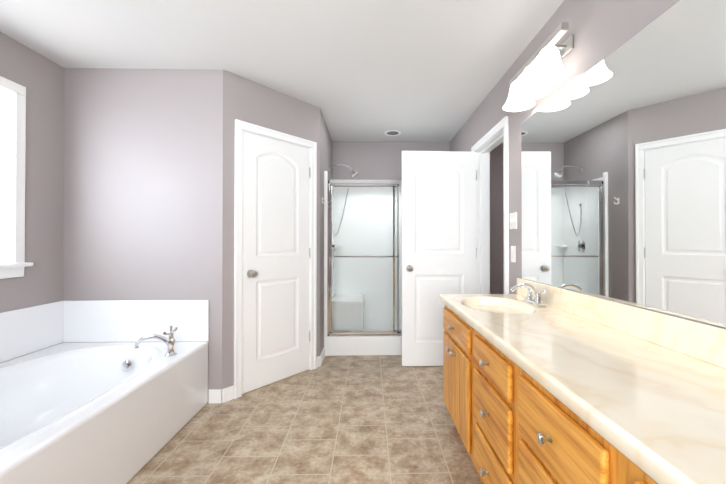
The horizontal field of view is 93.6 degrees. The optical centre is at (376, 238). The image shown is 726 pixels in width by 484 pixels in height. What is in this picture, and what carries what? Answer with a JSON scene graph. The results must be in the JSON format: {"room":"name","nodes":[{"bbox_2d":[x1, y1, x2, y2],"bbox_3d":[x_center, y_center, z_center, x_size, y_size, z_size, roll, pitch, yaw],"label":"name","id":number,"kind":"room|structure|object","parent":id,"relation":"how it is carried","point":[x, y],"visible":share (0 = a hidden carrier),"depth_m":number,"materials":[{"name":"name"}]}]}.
{"room":"bathroom","nodes":[
{"label":"bathroom","id":0,"kind":"room"},
{"bbox_2d":[0,32,64,362],"bbox_3d":[-2.294,-0.034,0.713,0.120,2.440,3.520,0,0,-1],"label":"wall","id":1,"kind":"structure","parent":0,"point":[40,77],"depth_m":2.30,"materials":[{"name":"grey paint"}]},
{"bbox_2d":[0,76,32,278],"bbox_3d":[-2.288,-0.367,1.685,0.170,1.214,1.044,0,0,-1],"label":"window","id":2,"kind":"structure","parent":1,"relation":"in","point":[13,263],"depth_m":2.12,"materials":[{"name":"white"}]},
{"bbox_2d":[63,68,222,402],"bbox_3d":[-1.698,-0.020,2.544,1.144,2.440,0.120,0,0,-1],"label":"wall","id":3,"kind":"structure","parent":0,"point":[143,184],"depth_m":2.49,"materials":[{"name":"grey paint"}]},
{"bbox_2d":[222,70,319,388],"bbox_3d":[-0.874,-0.018,2.897,0.120,2.440,0.939,0,-1,39],"label":"wall","id":4,"kind":"structure","parent":0,"point":[248,101],"depth_m":2.60,"materials":[{"name":"grey paint"}]},
{"bbox_2d":[209,347,324,403],"bbox_3d":[-0.624,1.140,1.229,3.240,0.100,4.505,0,0,-1],"label":"baseboard","id":5,"kind":"structure","parent":4,"relation":"attached to","point":[221,395],"depth_m":2.49,"materials":[{"name":"white wood"}]},
{"bbox_2d":[234,119,316,398],"bbox_3d":[-0.856,0.155,2.898,0.145,2.095,0.790,0,-1,39],"label":"trim","id":6,"kind":"structure","parent":4,"relation":"attached to","point":[241,126],"depth_m":2.62,"materials":[{"name":"white wood"}]},
{"bbox_2d":[242,131,310,393],"bbox_3d":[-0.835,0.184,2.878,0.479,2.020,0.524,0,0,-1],"label":"closet door","id":7,"kind":"structure","parent":4,"relation":"in","point":[276,252],"depth_m":2.84,"materials":[{"name":"white wood"}]},
{"bbox_2d":[0,0,563,141],"bbox_3d":[-0.017,-1.277,1.666,4.870,0.060,5.720,0,0,-1],"label":"ceiling","id":8,"kind":"structure","parent":0,"point":[409,70],"depth_m":2.20,"materials":[{"name":"white paint"}]},
{"bbox_2d":[384,130,400,135],"bbox_3d":[0.193,-1.224,3.970,0.196,0.009,0.196,0,0,-1],"label":"recessed light","id":9,"kind":"object","parent":8,"relation":"in","point":[392,133],"visible":1,"depth_m":3.97,"materials":[{"name":"white metal"}]},
{"bbox_2d":[127,355,481,483],"bbox_3d":[-0.017,1.223,1.647,4.870,0.060,5.720,0,0,-1],"label":"floor","id":10,"kind":"structure","parent":0,"point":[359,420],"depth_m":2.07,"materials":[{"name":"tile"}]},
{"bbox_2d":[0,300,208,483],"bbox_3d":[-1.724,0.817,1.546,1.048,0.750,1.858,0,0,-1],"label":"tub","id":11,"kind":"object","parent":10,"relation":"on","point":[119,395],"visible":1,"depth_m":2.08,"materials":[{"name":"white plastic"}]},
{"bbox_2d":[134,325,177,356],"bbox_3d":[-1.409,0.650,2.175,0.266,0.190,0.143,0,0,-1],"label":"faucet","id":12,"kind":"object","parent":11,"relation":"on","point":[170,342],"depth_m":2.16,"materials":[{"name":"silver metal"}]},
{"bbox_2d":[324,164,401,355],"bbox_3d":[0.200,0.177,3.908,1.484,2.066,0.819,0,0,-1],"label":"shower","id":13,"kind":"object","parent":10,"relation":"on","point":[362,271],"visible":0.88,"depth_m":4.28,"materials":[{"name":"clear glass"}]},
{"bbox_2d":[442,298,725,483],"bbox_3d":[0.714,0.800,0.995,0.568,0.775,2.580,0,0,-1],"label":"bathroom vanity","id":14,"kind":"object","parent":10,"relation":"on","point":[513,429],"depth_m":1.03,"materials":[{"name":"brown wood"}]},
{"bbox_2d":[440,294,725,483],"bbox_3d":[0.727,0.390,1.003,0.543,0.044,2.610,0,0,-1],"label":"countertop","id":15,"kind":"structure","parent":14,"relation":"on","point":[662,459],"depth_m":0.71,"materials":[{"name":"beige stone"}]},
{"bbox_2d":[510,283,547,306],"bbox_3d":[0.801,0.383,1.945,0.269,0.258,0.229,0,0,-1],"label":"faucet","id":16,"kind":"object","parent":15,"relation":"on","point":[534,298],"depth_m":1.94,"materials":[{"name":"silver metal"}]},
{"bbox_2d":[320,109,332,353],"bbox_3d":[-0.601,-0.011,3.763,0.120,2.440,1.085,0,0,-1],"label":"wall","id":17,"kind":"structure","parent":0,"point":[326,147],"depth_m":3.40,"materials":[{"name":"grey paint"}]},
{"bbox_2d":[332,141,449,186],"bbox_3d":[0.191,-0.007,4.381,1.488,2.440,0.120,0,0,-1],"label":"wall","id":18,"kind":"structure","parent":0,"point":[375,160],"depth_m":4.32,"materials":[{"name":"grey paint"}]},
{"bbox_2d":[490,143,503,293],"bbox_3d":[1.587,-0.007,4.288,1.060,2.440,0.120,0,0,-1],"label":"wall","id":19,"kind":"structure","parent":0,"point":[496,230],"depth_m":4.23,"materials":[{"name":"grey paint"}]},
{"bbox_2d":[450,0,723,327],"bbox_3d":[1.048,-0.027,1.677,0.120,2.440,5.320,0,0,-1],"label":"wall","id":20,"kind":"structure","parent":0,"point":[600,30],"depth_m":1.81,"materials":[{"name":"grey paint"}]},
{"bbox_2d":[402,151,476,365],"bbox_3d":[0.600,0.187,3.219,0.718,2.020,0.169,0,0,-1],"label":"entry door","id":21,"kind":"structure","parent":20,"relation":"in","point":[439,252],"depth_m":3.21,"materials":[{"name":"white wood"}]},
{"bbox_2d":[471,116,508,293],"bbox_3d":[1.024,0.155,2.911,0.170,2.095,0.840,0,0,-1],"label":"door frame","id":22,"kind":"structure","parent":20,"relation":"attached to","point":[496,135],"depth_m":3.26,"materials":[{"name":"white wood"}]},
{"bbox_2d":[510,212,516,228],"bbox_3d":[0.966,-0.123,2.409,0.013,0.115,0.116,0,0,-1],"label":"switch plate","id":23,"kind":"object","parent":20,"relation":"attached to","point":[513,220],"depth_m":2.40,"materials":[{"name":"white plastic"}]},
{"bbox_2d":[511,246,515,262],"bbox_3d":[0.967,0.111,2.407,0.010,0.115,0.072,0,0,-1],"label":"switch plate","id":24,"kind":"object","parent":20,"relation":"attached to","point":[513,248],"depth_m":2.39,"materials":[{"name":"white plastic"}]},
{"bbox_2d":[503,22,573,111],"bbox_3d":[0.881,-0.910,1.871,0.204,0.210,0.590,0,0,-1],"label":"sconce","id":25,"kind":"object","parent":20,"relation":"attached to","point":[539,72],"visible":1,"depth_m":1.79,"materials":[{"name":"white glass"}]},
{"bbox_2d":[516,278,725,369],"bbox_3d":[0.988,0.312,1.009,0.020,0.112,2.610,0,0,-1],"label":"backsplash","id":26,"kind":"structure","parent":20,"relation":"attached to","point":[704,342],"depth_m":1.25,"materials":[{"name":"beige stone"}]},
{"bbox_2d":[521,0,725,327],"bbox_3d":[0.996,-0.261,1.003,0.006,1.031,2.530,0,0,-1],"label":"mirror","id":27,"kind":"object","parent":20,"relation":"attached to","point":[623,157],"visible":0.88,"depth_m":1.26,"materials":[{"name":"clear glass"}]}
]}

